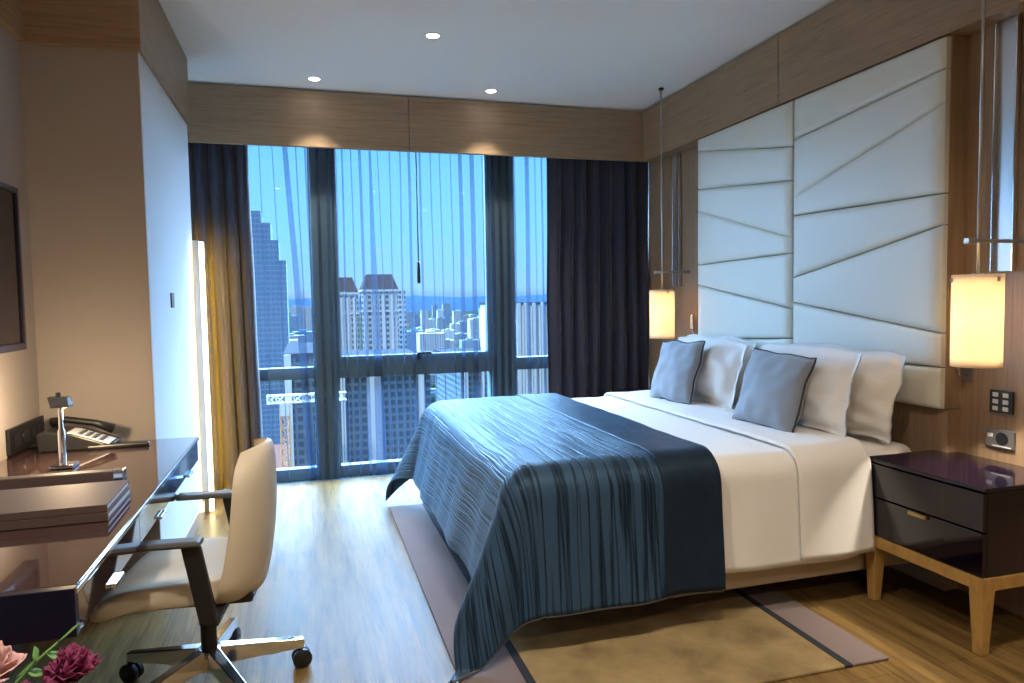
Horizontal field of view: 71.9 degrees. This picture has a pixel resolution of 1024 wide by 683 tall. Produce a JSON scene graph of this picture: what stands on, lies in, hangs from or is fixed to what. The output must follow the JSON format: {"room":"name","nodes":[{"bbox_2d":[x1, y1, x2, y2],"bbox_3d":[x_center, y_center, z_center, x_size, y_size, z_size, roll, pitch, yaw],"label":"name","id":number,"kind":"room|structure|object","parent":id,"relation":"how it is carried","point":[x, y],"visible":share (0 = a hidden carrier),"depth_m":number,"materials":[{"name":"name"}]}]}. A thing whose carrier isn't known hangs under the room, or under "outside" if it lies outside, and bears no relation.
{"room":"hotel room","nodes":[
{"label":"hotel room","id":0,"kind":"room"},
{"bbox_2d":[0,24,39,461],"bbox_3d":[-1.299,-0.038,0.255,0.150,2.890,5.620,-2,3,-16],"label":"wall","id":1,"kind":"structure","parent":0,"point":[19,391],"depth_m":2.83,"materials":[{"name":"wood"}]},
{"bbox_2d":[0,0,23,39],"bbox_3d":[-1.233,-1.288,0.198,0.025,0.390,5.600,-2,3,-16],"label":"trim","id":2,"kind":"structure","parent":1,"relation":"attached to","point":[11,11],"depth_m":2.79,"materials":[{"name":"brown wood"}]},
{"bbox_2d":[0,182,26,353],"bbox_3d":[-1.720,-0.241,2.093,0.080,0.605,1.160,-2,3,-16],"label":"television","id":3,"kind":"object","parent":1,"relation":"attached to","point":[12,305],"visible":1,"depth_m":2.57,"materials":[{"name":"black plastic"}]},
{"bbox_2d":[11,643,25,652],"bbox_3d":[-1.199,1.256,0.353,0.014,0.090,5.620,-2,3,-16],"label":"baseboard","id":4,"kind":"structure","parent":1,"relation":"attached to","point":[16,648],"depth_m":2.66,"materials":[{"name":"wood"}]},
{"bbox_2d":[5,415,44,455],"bbox_3d":[-1.952,0.372,2.850,0.016,0.100,0.410,-2,3,-16],"label":"panel","id":5,"kind":"object","parent":1,"relation":"attached to","point":[19,437],"visible":0.84,"depth_m":2.78,"materials":[{"name":"black plastic"}]},
{"bbox_2d":[14,432,21,446],"bbox_3d":[-1.909,0.378,2.728,0.002,0.050,0.060,-2,3,-16],"label":"outlet","id":6,"kind":"object","parent":5,"relation":"attached to","point":[17,435],"depth_m":2.73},
{"bbox_2d":[23,428,29,442],"bbox_3d":[-1.934,0.374,2.814,0.002,0.050,0.060,-2,3,-16],"label":"outlet","id":7,"kind":"object","parent":5,"relation":"attached to","point":[26,431],"depth_m":2.81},
{"bbox_2d":[0,437,198,645],"bbox_3d":[-1.406,0.780,2.151,0.645,0.640,1.687,-2,3,-16],"label":"desk","id":8,"kind":"object","parent":1,"relation":"attached to","point":[53,578],"visible":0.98,"depth_m":1.69,"materials":[{"name":"brown paint"}]},
{"bbox_2d":[47,392,78,469],"bbox_3d":[-1.578,0.310,2.477,0.077,0.266,0.070,-2,3,-16],"label":"desk lamp","id":9,"kind":"object","parent":8,"relation":"on","point":[58,401],"visible":1,"depth_m":2.47,"materials":[{"name":"silver metal"}]},
{"bbox_2d":[0,467,126,489],"bbox_3d":[-1.413,0.432,2.171,0.400,0.052,0.044,-2,3,-16],"label":"tray","id":10,"kind":"object","parent":8,"relation":"on","point":[91,476],"visible":0.56,"depth_m":2.16,"materials":[{"name":"brown leather"}]},
{"bbox_2d":[0,486,130,530],"bbox_3d":[-1.291,0.459,1.925,0.400,0.022,0.285,-2,3,-17],"label":"leather folder","id":11,"kind":"object","parent":8,"relation":"on","point":[103,516],"visible":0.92,"depth_m":1.82,"materials":[{"name":"leather"}]},
{"bbox_2d":[0,480,129,521],"bbox_3d":[-1.296,0.438,1.926,0.400,0.020,0.280,-2,3,-18],"label":"leather folder","id":12,"kind":"object","parent":11,"relation":"on","point":[96,497],"visible":1,"depth_m":1.91,"materials":[{"name":"leather"}]},
{"bbox_2d":[36,416,120,452],"bbox_3d":[-1.743,0.366,2.849,0.257,0.117,0.180,-2,3,-16],"label":"telephone","id":13,"kind":"object","parent":8,"relation":"on","point":[77,437],"visible":0.96,"depth_m":2.80,"materials":[{"name":"black plastic"}]},
{"bbox_2d":[87,440,149,449],"bbox_3d":[-1.570,0.414,2.818,0.220,0.018,0.036,-2,4,-20],"label":"pen","id":14,"kind":"object","parent":8,"relation":"on","point":[135,443],"visible":1,"depth_m":2.81,"materials":[{"name":"black plastic"}]},
{"bbox_2d":[17,0,189,125],"bbox_3d":[-2.139,-1.464,3.538,0.757,0.395,1.330,-2,3,-16],"label":"trim","id":15,"kind":"structure","parent":1,"relation":"attached to","point":[142,26],"depth_m":2.99,"materials":[{"name":"brown wood"}]},
{"bbox_2d":[19,43,159,595],"bbox_3d":[-1.955,-0.043,3.036,0.740,2.400,0.080,-2,3,-16],"label":"wall","id":16,"kind":"structure","parent":0,"point":[82,114],"depth_m":3.02,"materials":[{"name":"paint"}]},
{"bbox_2d":[223,473,393,489],"bbox_3d":[-0.845,1.058,5.546,4.400,0.115,0.400,-2,3,-16],"label":"trim","id":17,"kind":"structure","parent":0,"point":[388,474],"depth_m":5.25,"materials":[{"name":"metal"}]},
{"bbox_2d":[159,0,837,111],"bbox_3d":[0.204,-1.675,1.796,4.300,0.150,7.900,-2,3,-16],"label":"ceiling","id":18,"kind":"structure","parent":0,"point":[592,54],"depth_m":4.09,"materials":[{"name":"paint"}]},
{"bbox_2d":[187,83,408,151],"bbox_3d":[-1.641,-1.541,4.853,1.852,0.386,0.040,-2,3,-16],"label":"soffit","id":19,"kind":"structure","parent":18,"relation":"attached to","point":[219,114],"depth_m":4.88,"materials":[{"name":"brown wood"}]},
{"bbox_2d":[306,76,321,81],"bbox_3d":[-1.311,-1.740,4.678,0.100,0.004,0.100,-2,3,-16],"label":"recessed light","id":20,"kind":"object","parent":18,"relation":"in","point":[313,78],"visible":1,"depth_m":4.67,"materials":[{"name":"white plastic"}]},
{"bbox_2d":[424,32,441,38],"bbox_3d":[-0.443,-1.712,3.952,0.100,0.004,0.100,-2,3,-16],"label":"recessed light","id":21,"kind":"object","parent":18,"relation":"in","point":[432,35],"visible":1,"depth_m":3.95,"materials":[{"name":"white plastic"}]},
{"bbox_2d":[484,89,497,93],"bbox_3d":[-0.149,-1.779,5.015,0.100,0.004,0.100,-2,3,-16],"label":"recessed light","id":22,"kind":"object","parent":18,"relation":"in","point":[490,91],"visible":1,"depth_m":5.01,"materials":[{"name":"white plastic"}]},
{"bbox_2d":[649,87,689,338],"bbox_3d":[1.140,-0.913,5.079,0.313,1.779,0.183,-2,3,-16],"label":"pendant lamp","id":23,"kind":"object","parent":18,"relation":"hanging from","point":[662,301],"visible":1,"depth_m":5.03,"materials":[{"name":"fabric"}]},
{"bbox_2d":[950,0,1023,368],"bbox_3d":[1.835,-0.790,2.666,0.330,1.769,0.177,-2,3,-16],"label":"pendant lamp","id":24,"kind":"object","parent":18,"relation":"hanging from","point":[977,299],"visible":1,"depth_m":2.63,"materials":[{"name":"fabric"}]},
{"bbox_2d":[3,475,1023,682],"bbox_3d":[0.308,1.255,1.774,4.300,0.120,7.500,-2,3,-16],"label":"floor","id":25,"kind":"structure","parent":0,"point":[341,577],"depth_m":2.90,"materials":[{"name":"brown wood"}]},
{"bbox_2d":[90,437,311,682],"bbox_3d":[-1.024,0.757,2.399,0.643,0.844,0.644,-2,3,-17],"label":"office chair","id":26,"kind":"object","parent":25,"relation":"on","point":[208,575],"visible":0.98,"depth_m":2.27,"materials":[{"name":"beige leather"}]},
{"bbox_2d":[617,387,650,391],"bbox_3d":[1.089,0.675,5.215,0.448,0.613,0.560,-2,3,-16],"label":"nightstand","id":27,"kind":"object","parent":25,"relation":"on","point":[640,388],"visible":0.04,"depth_m":5.36,"materials":[{"name":"brown wood"}]},
{"bbox_2d":[389,503,888,682],"bbox_3d":[0.281,1.089,3.491,1.489,0.012,2.475,-2,3,-16],"label":"area rug","id":28,"kind":"object","parent":25,"relation":"on","point":[757,633],"visible":0.54,"depth_m":2.68,"materials":[{"name":"beige carpet"}]},
{"bbox_2d":[541,398,910,619],"bbox_3d":[0.658,0.749,3.768,1.835,0.622,1.850,-2,3,-16],"label":"bed","id":29,"kind":"object","parent":28,"relation":"on","point":[874,446],"visible":0.14,"depth_m":3.02,"materials":[{"name":"beige fabric"}]},
{"bbox_2d":[687,334,756,405],"bbox_3d":[1.277,0.160,4.450,0.190,0.415,0.785,-2,3,-18],"label":"pillow","id":30,"kind":"object","parent":29,"relation":"on","point":[749,350],"visible":0.15,"depth_m":4.13,"materials":[{"name":"white fabric"}]},
{"bbox_2d":[571,390,874,572],"bbox_3d":[0.547,0.631,3.725,1.465,0.482,2.067,-2,3,-16],"label":"sheet","id":31,"kind":"object","parent":29,"relation":"on","point":[805,495],"visible":0.49,"depth_m":2.90,"materials":[{"name":"white fabric"}]},
{"bbox_2d":[386,393,725,682],"bbox_3d":[0.014,0.732,3.586,1.140,0.684,2.299,-2,3,-16],"label":"throw","id":32,"kind":"object","parent":31,"relation":"on","point":[553,505],"visible":1,"depth_m":2.67,"materials":[{"name":"blue fabric"}]},
{"bbox_2d":[650,340,705,404],"bbox_3d":[0.994,0.182,4.276,0.170,0.391,0.429,-2,4,-21],"label":"cushion","id":33,"kind":"object","parent":31,"relation":"on","point":[678,368],"visible":0.96,"depth_m":4.18,"materials":[{"name":"grey fabric"}]},
{"bbox_2d":[678,336,747,408],"bbox_3d":[1.156,0.167,4.246,0.190,0.389,0.736,-2,4,-20],"label":"pillow","id":34,"kind":"object","parent":31,"relation":"on","point":[716,382],"visible":0.61,"depth_m":4.02,"materials":[{"name":"white fabric"}]},
{"bbox_2d":[732,347,816,432],"bbox_3d":[1.251,0.236,3.398,0.170,0.389,0.466,-2,4,-21],"label":"cushion","id":35,"kind":"object","parent":31,"relation":"on","point":[774,385],"visible":0.98,"depth_m":3.31,"materials":[{"name":"grey fabric"}]},
{"bbox_2d":[760,343,862,436],"bbox_3d":[1.390,0.208,3.425,0.202,0.387,0.751,-2,3,-13],"label":"pillow","id":36,"kind":"object","parent":31,"relation":"on","point":[826,404],"visible":0.51,"depth_m":3.18,"materials":[{"name":"white fabric"}]},
{"bbox_2d":[792,342,906,442],"bbox_3d":[1.572,0.218,3.422,0.192,0.408,0.762,-2,3,-14],"label":"pillow","id":37,"kind":"object","parent":29,"relation":"on","point":[877,382],"visible":0.44,"depth_m":3.14,"materials":[{"name":"white fabric"}]},
{"bbox_2d":[866,450,1023,655],"bbox_3d":[1.788,0.803,2.818,0.448,0.613,0.560,-2,3,-16],"label":"nightstand","id":38,"kind":"object","parent":25,"relation":"on","point":[958,517],"visible":0.8,"depth_m":2.64,"materials":[{"name":"paint"}]},
{"bbox_3d":[-0.628,0.974,0.839,0.340,0.580,0.338,-2,3,-16],"label":"side table","id":39,"kind":"object","parent":25,"relation":"on","visible":0},
{"bbox_3d":[-0.634,0.618,0.818,0.110,0.130,0.110,-2,3,-16],"label":"vase","id":40,"kind":"object","parent":39,"relation":"on","visible":0},
{"bbox_2d":[0,641,26,682],"bbox_3d":[-0.632,0.464,0.854,0.072,0.198,0.086,-2,3,-16],"label":"rose","id":41,"kind":"object","parent":40,"relation":"in","point":[9,659],"visible":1,"depth_m":0.86,"materials":[{"name":"pink plant"}]},
{"bbox_2d":[14,623,79,682],"bbox_3d":[-0.657,0.484,0.903,0.064,0.190,0.181,1,4,28],"label":"leaf sprig","id":42,"kind":"object","parent":40,"relation":"in","point":[34,672],"visible":0.9,"depth_m":0.94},
{"bbox_2d":[42,642,105,682],"bbox_3d":[-0.573,0.471,0.856,0.068,0.181,0.150,1,4,32],"label":"carnation","id":43,"kind":"object","parent":40,"relation":"in","point":[73,662],"visible":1,"depth_m":0.88,"materials":[{"name":"red plant"}]},
{"bbox_2d":[648,13,1023,616],"bbox_3d":[2.207,-0.224,2.458,0.180,2.890,7.900,-2,3,-16],"label":"wall","id":44,"kind":"structure","parent":0,"point":[975,396],"depth_m":2.97,"materials":[{"name":"brown wood"}]},
{"bbox_2d":[308,148,339,479],"bbox_3d":[-1.405,-0.260,5.271,0.155,2.565,0.200,-2,3,-16],"label":"trim","id":45,"kind":"structure","parent":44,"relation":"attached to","point":[319,161],"depth_m":5.18,"materials":[{"name":"metal"}]},
{"bbox_2d":[483,156,516,396],"bbox_3d":[-0.095,-0.303,5.651,0.195,2.565,0.200,-2,3,-16],"label":"trim","id":46,"kind":"structure","parent":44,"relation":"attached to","point":[500,168],"depth_m":5.54,"materials":[{"name":"metal"}]},
{"bbox_2d":[408,97,642,161],"bbox_3d":[0.166,-1.601,5.377,1.904,0.386,0.040,-2,3,-16],"label":"trim","id":47,"kind":"structure","parent":44,"relation":"attached to","point":[443,126],"depth_m":5.33,"materials":[{"name":"brown wood"}]},
{"bbox_2d":[643,99,676,161],"bbox_3d":[1.144,-1.618,5.441,0.110,0.393,0.378,-2,3,-16],"label":"trim","id":48,"kind":"structure","parent":44,"relation":"attached to","point":[651,116],"depth_m":5.43,"materials":[{"name":"brown wood"}]},
{"bbox_2d":[672,152,681,286],"bbox_3d":[1.244,-0.914,5.321,0.030,0.998,0.096,-2,3,-16],"label":"channel","id":49,"kind":"object","parent":44,"relation":"attached to","point":[676,158],"visible":1,"depth_m":5.33,"materials":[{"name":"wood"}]},
{"bbox_2d":[690,314,697,333],"bbox_3d":[1.317,-0.107,5.073,0.078,0.185,0.050,-2,3,-16],"label":"light","id":50,"kind":"object","parent":44,"relation":"attached to","point":[692,316],"visible":0.55,"depth_m":5.05,"materials":[{"name":"grey metal"}]},
{"bbox_2d":[666,35,780,152],"bbox_3d":[1.379,-1.575,4.636,0.110,0.393,1.294,-2,3,-16],"label":"trim","id":51,"kind":"structure","parent":44,"relation":"attached to","point":[745,87],"depth_m":4.51,"materials":[{"name":"brown wood"}]},
{"bbox_2d":[698,35,967,408],"bbox_3d":[1.604,-0.547,3.949,0.125,1.580,1.966,-2,3,-16],"label":"headboard","id":52,"kind":"object","parent":44,"relation":"attached to","point":[834,213],"visible":0.9,"depth_m":3.48,"materials":[{"name":"beige leather"}]},
{"bbox_2d":[778,0,1023,104],"bbox_3d":[1.825,-1.494,3.107,0.110,0.393,1.888,-2,3,-16],"label":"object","id":53,"kind":"structure","parent":44,"relation":"attached to","point":[844,39],"depth_m":3.39,"materials":[{"name":"brown wood"}]},
{"bbox_2d":[890,402,961,590],"bbox_3d":[1.646,0.642,4.022,0.080,0.800,1.975,-2,3,-16],"label":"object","id":54,"kind":"structure","parent":44,"relation":"attached to","point":[919,428],"depth_m":3.15,"materials":[{"name":"brown wood"}]},
{"bbox_2d":[957,367,973,381],"bbox_3d":[1.922,0.082,3.011,0.078,0.185,0.050,-2,3,-16],"label":"wall switch","id":55,"kind":"object","parent":44,"relation":"attached to","point":[967,375],"visible":0.41,"depth_m":3.01,"materials":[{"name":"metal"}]},
{"bbox_2d":[986,427,1015,450],"bbox_3d":[2.000,0.398,2.892,0.014,0.076,0.124,-2,3,-16],"label":"wall socket","id":56,"kind":"object","parent":44,"relation":"attached to","point":[1005,439],"visible":1,"depth_m":2.88,"materials":[{"name":"grey metal"}]},
{"bbox_2d":[995,433,1007,445],"bbox_3d":[1.998,0.399,2.878,0.002,0.054,0.054,-2,3,-16],"label":"outlet","id":57,"kind":"object","parent":56,"relation":"attached to","point":[1001,439],"depth_m":2.88,"materials":[{"name":"black plastic"}]},
{"bbox_2d":[989,389,1014,414],"bbox_3d":[1.998,0.246,2.881,0.016,0.092,0.100,-2,3,-16],"label":"switch panel","id":58,"kind":"object","parent":44,"relation":"attached to","point":[1001,401],"visible":1,"depth_m":2.87,"materials":[{"name":"black plastic"}]},
{"bbox_2d":[989,13,1021,271],"bbox_3d":[1.974,-0.781,2.819,0.030,0.998,0.096,-2,3,-16],"label":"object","id":59,"kind":"object","parent":44,"relation":"attached to","point":[1007,56],"visible":1,"depth_m":2.82,"materials":[{"name":"metal"}]},
{"bbox_3d":[-0.904,-1.677,5.436,4.400,0.230,0.300,-2,3,-16],"label":"wall","id":60,"kind":"structure","parent":0,"visible":0},
{"bbox_2d":[188,143,262,490],"bbox_3d":[-2.109,-0.227,4.880,0.665,2.551,0.105,-2,3,-17],"label":"curtain","id":61,"kind":"object","parent":60,"relation":"hanging from","point":[220,206],"visible":0.43,"depth_m":4.90,"materials":[{"name":"fabric"}]},
{"bbox_2d":[259,148,318,482],"bbox_3d":[-2.167,-0.232,5.017,1.450,2.565,0.085,-2,3,-16],"label":"window","id":62,"kind":"structure","parent":60,"relation":"in","point":[302,473],"depth_m":5.18,"materials":[{"name":"metal"}]},
{"bbox_2d":[330,149,491,476],"bbox_3d":[-0.744,-0.278,5.403,1.190,2.565,0.135,-2,3,-16],"label":"window","id":63,"kind":"structure","parent":60,"relation":"in","point":[428,362],"depth_m":5.38,"materials":[{"name":"metal"}]},
{"bbox_2d":[513,172,547,383],"bbox_3d":[0.636,-0.325,5.830,1.310,2.565,0.085,-2,3,-16],"label":"window","id":64,"kind":"structure","parent":60,"relation":"in","point":[522,362],"depth_m":5.67,"materials":[{"name":"metal"}]},
{"bbox_2d":[546,158,648,397],"bbox_3d":[0.702,-0.321,5.699,0.898,2.551,0.102,-2,3,-15],"label":"curtain","id":65,"kind":"object","parent":60,"relation":"hanging from","point":[598,266],"visible":0.76,"depth_m":5.67,"materials":[{"name":"fabric"}]},
{"bbox_3d":[-1.298,-0.256,5.175,1.247,2.550,0.039,-2,3,-16],"label":"sheer curtain","id":66,"kind":"object","parent":60,"relation":"hanging from","visible":0},
{"bbox_2d":[415,152,420,283],"bbox_3d":[-0.710,-0.986,5.285,0.026,1.100,0.026,-2,3,-16],"label":"wand","id":67,"kind":"object","parent":66,"relation":"hanging from","point":[418,262],"visible":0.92,"depth_m":5.29,"materials":[{"name":"grey plastic"}]},
{"bbox_3d":[-2.137,-0.077,3.659,0.740,2.400,1.220,-2,3,-16],"label":"wall pier","id":68,"kind":"object","parent":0,"visible":0},
{"bbox_2d":[138,52,202,538],"bbox_3d":[-1.771,-0.128,3.721,0.005,2.304,1.291,-2,3,-16],"label":"wall","id":69,"kind":"structure","parent":68,"relation":"attached to","point":[163,129],"depth_m":3.58,"materials":[{"name":"paint"}]},
{"bbox_2d":[170,293,174,307],"bbox_3d":[-1.734,-0.210,3.603,0.008,0.076,0.072,-2,3,-16],"label":"wall switch","id":70,"kind":"object","parent":68,"relation":"attached to","point":[171,294],"visible":1,"depth_m":3.58,"materials":[{"name":"black plastic"}]},
{"bbox_2d":[183,500,204,537],"bbox_3d":[-1.744,1.067,3.789,0.015,0.090,1.292,-2,3,-16],"label":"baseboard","id":71,"kind":"object","parent":68,"relation":"attached to","point":[195,523],"visible":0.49,"depth_m":4.07,"materials":[{"name":"paint"}]},
{"bbox_2d":[192,240,213,512],"bbox_3d":[-1.934,0.229,4.383,0.094,1.700,0.030,-2,3,-16],"label":"light strip","id":72,"kind":"object","parent":68,"relation":"attached to","point":[197,247],"visible":0.56,"depth_m":4.37,"materials":[{"name":"plastic"}]},
{"bbox_2d":[199,242,213,510],"bbox_3d":[-1.899,0.225,4.392,0.022,1.675,0.030,-2,3,-16],"label":"diffuser","id":73,"kind":"object","parent":72,"relation":"attached to","point":[203,342],"depth_m":4.38,"materials":[{"name":"plastic"}]},
{"label":"outside","id":74,"kind":"structure","parent":0,"visible":0},
{"bbox_2d":[359,311,477,403],"bbox_3d":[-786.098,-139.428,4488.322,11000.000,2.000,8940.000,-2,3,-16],"label":"ground","id":75,"kind":"structure","parent":74,"point":[467,313],"depth_m":3399.86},
{"bbox_2d":[251,211,289,444],"bbox_3d":[-181.785,-5.394,504.700,42.500,171.000,30.000,-2,3,-16],"label":"skyscraper","id":76,"kind":"structure","parent":75,"relation":"on","point":[271,280],"depth_m":492.70,"materials":[{"name":"blue glass"}]},
{"bbox_2d":[274,444,287,467],"bbox_3d":[-55.805,65.607,237.534,54.000,56.000,51.000,-2,3,-16],"label":"building","id":77,"kind":"structure","parent":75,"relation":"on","point":[277,446],"depth_m":235.57,"materials":[{"name":"concrete"}]},
{"bbox_2d":[289,308,295,315],"bbox_3d":[-920.703,-94.409,2953.176,34.696,89.965,27.756,-2,3,-16],"label":"block","id":78,"kind":"object","parent":75,"relation":"on","point":[292,310],"visible":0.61,"depth_m":2940.36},
{"bbox_2d":[289,314,298,332],"bbox_3d":[-474.275,-15.256,1506.787,38.759,84.467,31.007,-2,3,-16],"label":"block","id":79,"kind":"object","parent":75,"relation":"on","point":[293,320],"visible":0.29,"depth_m":1493.02,"materials":[{"name":"blue concrete"}]},
{"bbox_2d":[289,333,303,342],"bbox_3d":[-328.549,19.545,1049.246,39.385,63.092,31.508,-2,3,-16],"label":"block","id":80,"kind":"object","parent":75,"relation":"on","point":[300,338],"visible":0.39,"depth_m":1036.96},
{"bbox_2d":[283,342,316,466],"bbox_3d":[-46.600,49.518,161.553,6.732,96.600,41.200,-2,3,-16],"label":"office block","id":81,"kind":"object","parent":75,"relation":"on","point":[303,435],"visible":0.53,"depth_m":140.89,"materials":[{"name":"concrete"}]},
{"bbox_2d":[292,330,312,341],"bbox_3d":[-360.414,10.486,1224.983,37.213,61.910,29.770,-2,3,-16],"label":"block","id":82,"kind":"object","parent":75,"relation":"on","point":[307,334],"visible":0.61,"depth_m":1211.44,"materials":[{"name":"blue concrete"}]},
{"bbox_2d":[296,306,311,330],"bbox_3d":[-518.417,-37.888,1762.208,37.376,101.578,29.901,-2,3,-16],"label":"block","id":83,"kind":"object","parent":75,"relation":"on","point":[304,313],"visible":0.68,"depth_m":1747.22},
{"bbox_2d":[266,391,346,467],"bbox_3d":[-37.097,54.457,132.879,14.164,89.938,1.880,-2,3,-16],"label":"tower crane","id":84,"kind":"object","parent":75,"relation":"on","point":[284,407],"visible":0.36,"depth_m":128.95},
{"bbox_2d":[339,277,359,350],"bbox_3d":[-99.716,22.373,427.651,15.605,121.780,16.505,-2,3,-16],"label":"apartment tower","id":85,"kind":"structure","parent":75,"relation":"on","point":[348,292],"depth_m":419.18,"materials":[{"name":"white concrete"}]},
{"bbox_2d":[358,274,399,349],"bbox_3d":[-79.256,21.457,426.508,22.055,123.070,22.955,-2,3,-16],"label":"apartment tower","id":86,"kind":"structure","parent":75,"relation":"on","point":[379,310],"depth_m":414.60,"materials":[{"name":"white concrete"}]},
{"bbox_2d":[339,349,430,462],"bbox_3d":[-32.470,50.156,169.884,21.900,93.900,41.200,-2,3,-16],"label":"office block","id":87,"kind":"object","parent":75,"relation":"on","point":[380,416],"visible":0.07,"depth_m":148.99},
{"bbox_2d":[398,291,406,348],"bbox_3d":[-76.458,22.862,479.578,7.990,114.040,20.000,-2,3,-16],"label":"apartment tower","id":88,"kind":"structure","parent":75,"relation":"on","point":[401,294],"depth_m":468.31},
{"bbox_2d":[406,312,410,325],"bbox_3d":[-478.085,-103.442,3229.142,24.118,61.584,19.294,-2,3,-16],"label":"block","id":89,"kind":"object","parent":75,"relation":"on","point":[408,321],"visible":0.79,"depth_m":3220.69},
{"bbox_2d":[406,329,424,352],"bbox_3d":[-160.056,10.679,1162.096,30.270,62.222,24.216,-2,3,-16],"label":"block","id":90,"kind":"object","parent":75,"relation":"on","point":[411,339],"visible":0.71,"depth_m":1148.37,"materials":[{"name":"blue concrete"}]},
{"bbox_2d":[414,313,418,327],"bbox_3d":[-394.220,-85.676,2905.698,17.262,60.747,13.809,-2,3,-16],"label":"block","id":91,"kind":"object","parent":75,"relation":"on","point":[416,318],"visible":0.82,"depth_m":2899.02,"materials":[{"name":"blue concrete"}]},
{"bbox_2d":[288,294,546,312],"bbox_3d":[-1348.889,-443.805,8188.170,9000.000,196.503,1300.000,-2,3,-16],"label":"sea","id":92,"kind":"structure","parent":75,"relation":"on","point":[415,303],"depth_m":8084.97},
{"bbox_2d":[420,309,428,330],"bbox_3d":[-278.990,-61.195,2251.886,22.382,83.659,17.905,-2,3,-16],"label":"block","id":93,"kind":"object","parent":75,"relation":"on","point":[423,313],"visible":0.82,"depth_m":2242.92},
{"bbox_2d":[416,331,445,352],"bbox_3d":[-115.026,17.399,1006.093,36.893,65.358,29.514,-2,3,-16],"label":"block","id":94,"kind":"object","parent":75,"relation":"on","point":[429,340],"visible":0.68,"depth_m":991.41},
{"bbox_2d":[428,318,435,328],"bbox_3d":[-314.276,-69.122,2757.248,31.636,42.234,25.309,-2,3,-16],"label":"block","id":95,"kind":"object","parent":75,"relation":"on","point":[432,322],"visible":0.71,"depth_m":2745.41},
{"bbox_2d":[430,374,435,384],"bbox_3d":[-104.312,46.865,912.844,29.574,16.958,23.659,-2,3,-16],"label":"block","id":96,"kind":"object","parent":75,"relation":"on","point":[432,376],"visible":0.07,"depth_m":901.59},
{"bbox_2d":[431,384,435,402],"bbox_3d":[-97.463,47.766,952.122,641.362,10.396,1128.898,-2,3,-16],"label":"canopy","id":97,"kind":"object","parent":75,"relation":"on","point":[433,397],"visible":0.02,"depth_m":744.98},
{"bbox_2d":[432,305,437,318],"bbox_3d":[-339.999,-115.442,3110.568,22.865,94.715,18.292,-2,3,-16],"label":"block","id":98,"kind":"object","parent":75,"relation":"on","point":[434,307],"visible":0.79,"depth_m":3100.72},
{"bbox_2d":[436,309,443,317],"bbox_3d":[-241.784,-68.389,2383.638,22.017,81.572,17.614,-2,3,-16],"label":"block","id":99,"kind":"object","parent":75,"relation":"on","point":[440,313],"visible":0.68,"depth_m":2373.63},
{"bbox_2d":[436,317,445,331],"bbox_3d":[-221.294,-47.146,2200.208,27.666,59.691,22.133,-2,3,-16],"label":"block","id":100,"kind":"object","parent":75,"relation":"on","point":[440,322],"visible":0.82,"depth_m":2189.90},
{"bbox_2d":[442,303,450,322],"bbox_3d":[-331.943,-144.254,3565.951,37.609,99.339,30.087,-2,3,-16],"label":"block","id":101,"kind":"object","parent":75,"relation":"on","point":[445,306],"visible":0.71,"depth_m":3551.95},
{"bbox_2d":[444,310,449,323],"bbox_3d":[-315.737,-113.629,3317.413,40.778,66.393,32.622,-2,3,-16],"label":"block","id":102,"kind":"object","parent":75,"relation":"on","point":[446,313],"visible":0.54,"depth_m":3304.32,"materials":[{"name":"blue concrete"}]},
{"bbox_2d":[446,339,449,348],"bbox_3d":[-130.356,14.169,1277.550,33.079,40.936,26.463,-2,3,-16],"label":"block","id":103,"kind":"object","parent":75,"relation":"on","point":[447,340],"visible":0.07,"depth_m":1267.72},
{"bbox_2d":[442,328,454,347],"bbox_3d":[-138.670,-4.299,1538.406,25.636,47.930,20.509,-2,3,-16],"label":"block","id":104,"kind":"object","parent":75,"relation":"on","point":[450,334],"visible":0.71,"depth_m":1529.17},
{"bbox_2d":[446,338,453,348],"bbox_3d":[-137.991,7.819,1497.883,27.168,28.398,21.735,-2,3,-16],"label":"block","id":105,"kind":"object","parent":75,"relation":"on","point":[451,340],"visible":0.25,"depth_m":1489.74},
{"bbox_2d":[450,322,459,332],"bbox_3d":[-147.992,-23.403,1835.127,23.385,52.082,18.708,-2,3,-16],"label":"block","id":106,"kind":"object","parent":75,"relation":"on","point":[455,326],"visible":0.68,"depth_m":1826.60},
{"bbox_2d":[452,310,463,323],"bbox_3d":[-175.334,-63.170,2296.594,32.458,79.034,25.966,-2,3,-16],"label":"block","id":107,"kind":"object","parent":75,"relation":"on","point":[457,315],"visible":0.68,"depth_m":2283.81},
{"bbox_2d":[434,348,486,401],"bbox_3d":[-13.196,48.675,217.156,12.570,90.760,41.200,-2,3,-16],"label":"office block","id":108,"kind":"object","parent":75,"relation":"on","point":[465,385],"visible":0.1,"depth_m":197.91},
{"bbox_2d":[455,332,467,343],"bbox_3d":[-127.930,-8.644,1776.756,39.818,28.704,31.854,-2,3,-16],"label":"block","id":109,"kind":"object","parent":75,"relation":"on","point":[460,335],"visible":0.64,"depth_m":1760.92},
{"bbox_2d":[457,320,467,332],"bbox_3d":[-135.925,-36.163,2056.170,40.915,51.612,32.732,-2,3,-16],"label":"block","id":110,"kind":"object","parent":75,"relation":"on","point":[463,324],"visible":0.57,"depth_m":2038.22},
{"bbox_2d":[459,338,480,349],"bbox_3d":[-67.066,18.450,1124.998,29.411,47.944,23.529,-2,3,-16],"label":"block","id":111,"kind":"object","parent":75,"relation":"on","point":[469,342],"visible":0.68,"depth_m":1114.13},
{"bbox_2d":[467,317,479,339],"bbox_3d":[-82.057,-21.195,1633.536,36.043,68.808,28.834,-2,3,-16],"label":"block","id":112,"kind":"object","parent":75,"relation":"on","point":[473,325],"visible":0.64,"depth_m":1618.28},
{"bbox_2d":[479,302,547,394],"bbox_3d":[1.290,40.081,231.359,12.600,105.800,41.200,-2,3,-16],"label":"residential tower","id":113,"kind":"structure","parent":75,"relation":"on","point":[531,317],"depth_m":210.00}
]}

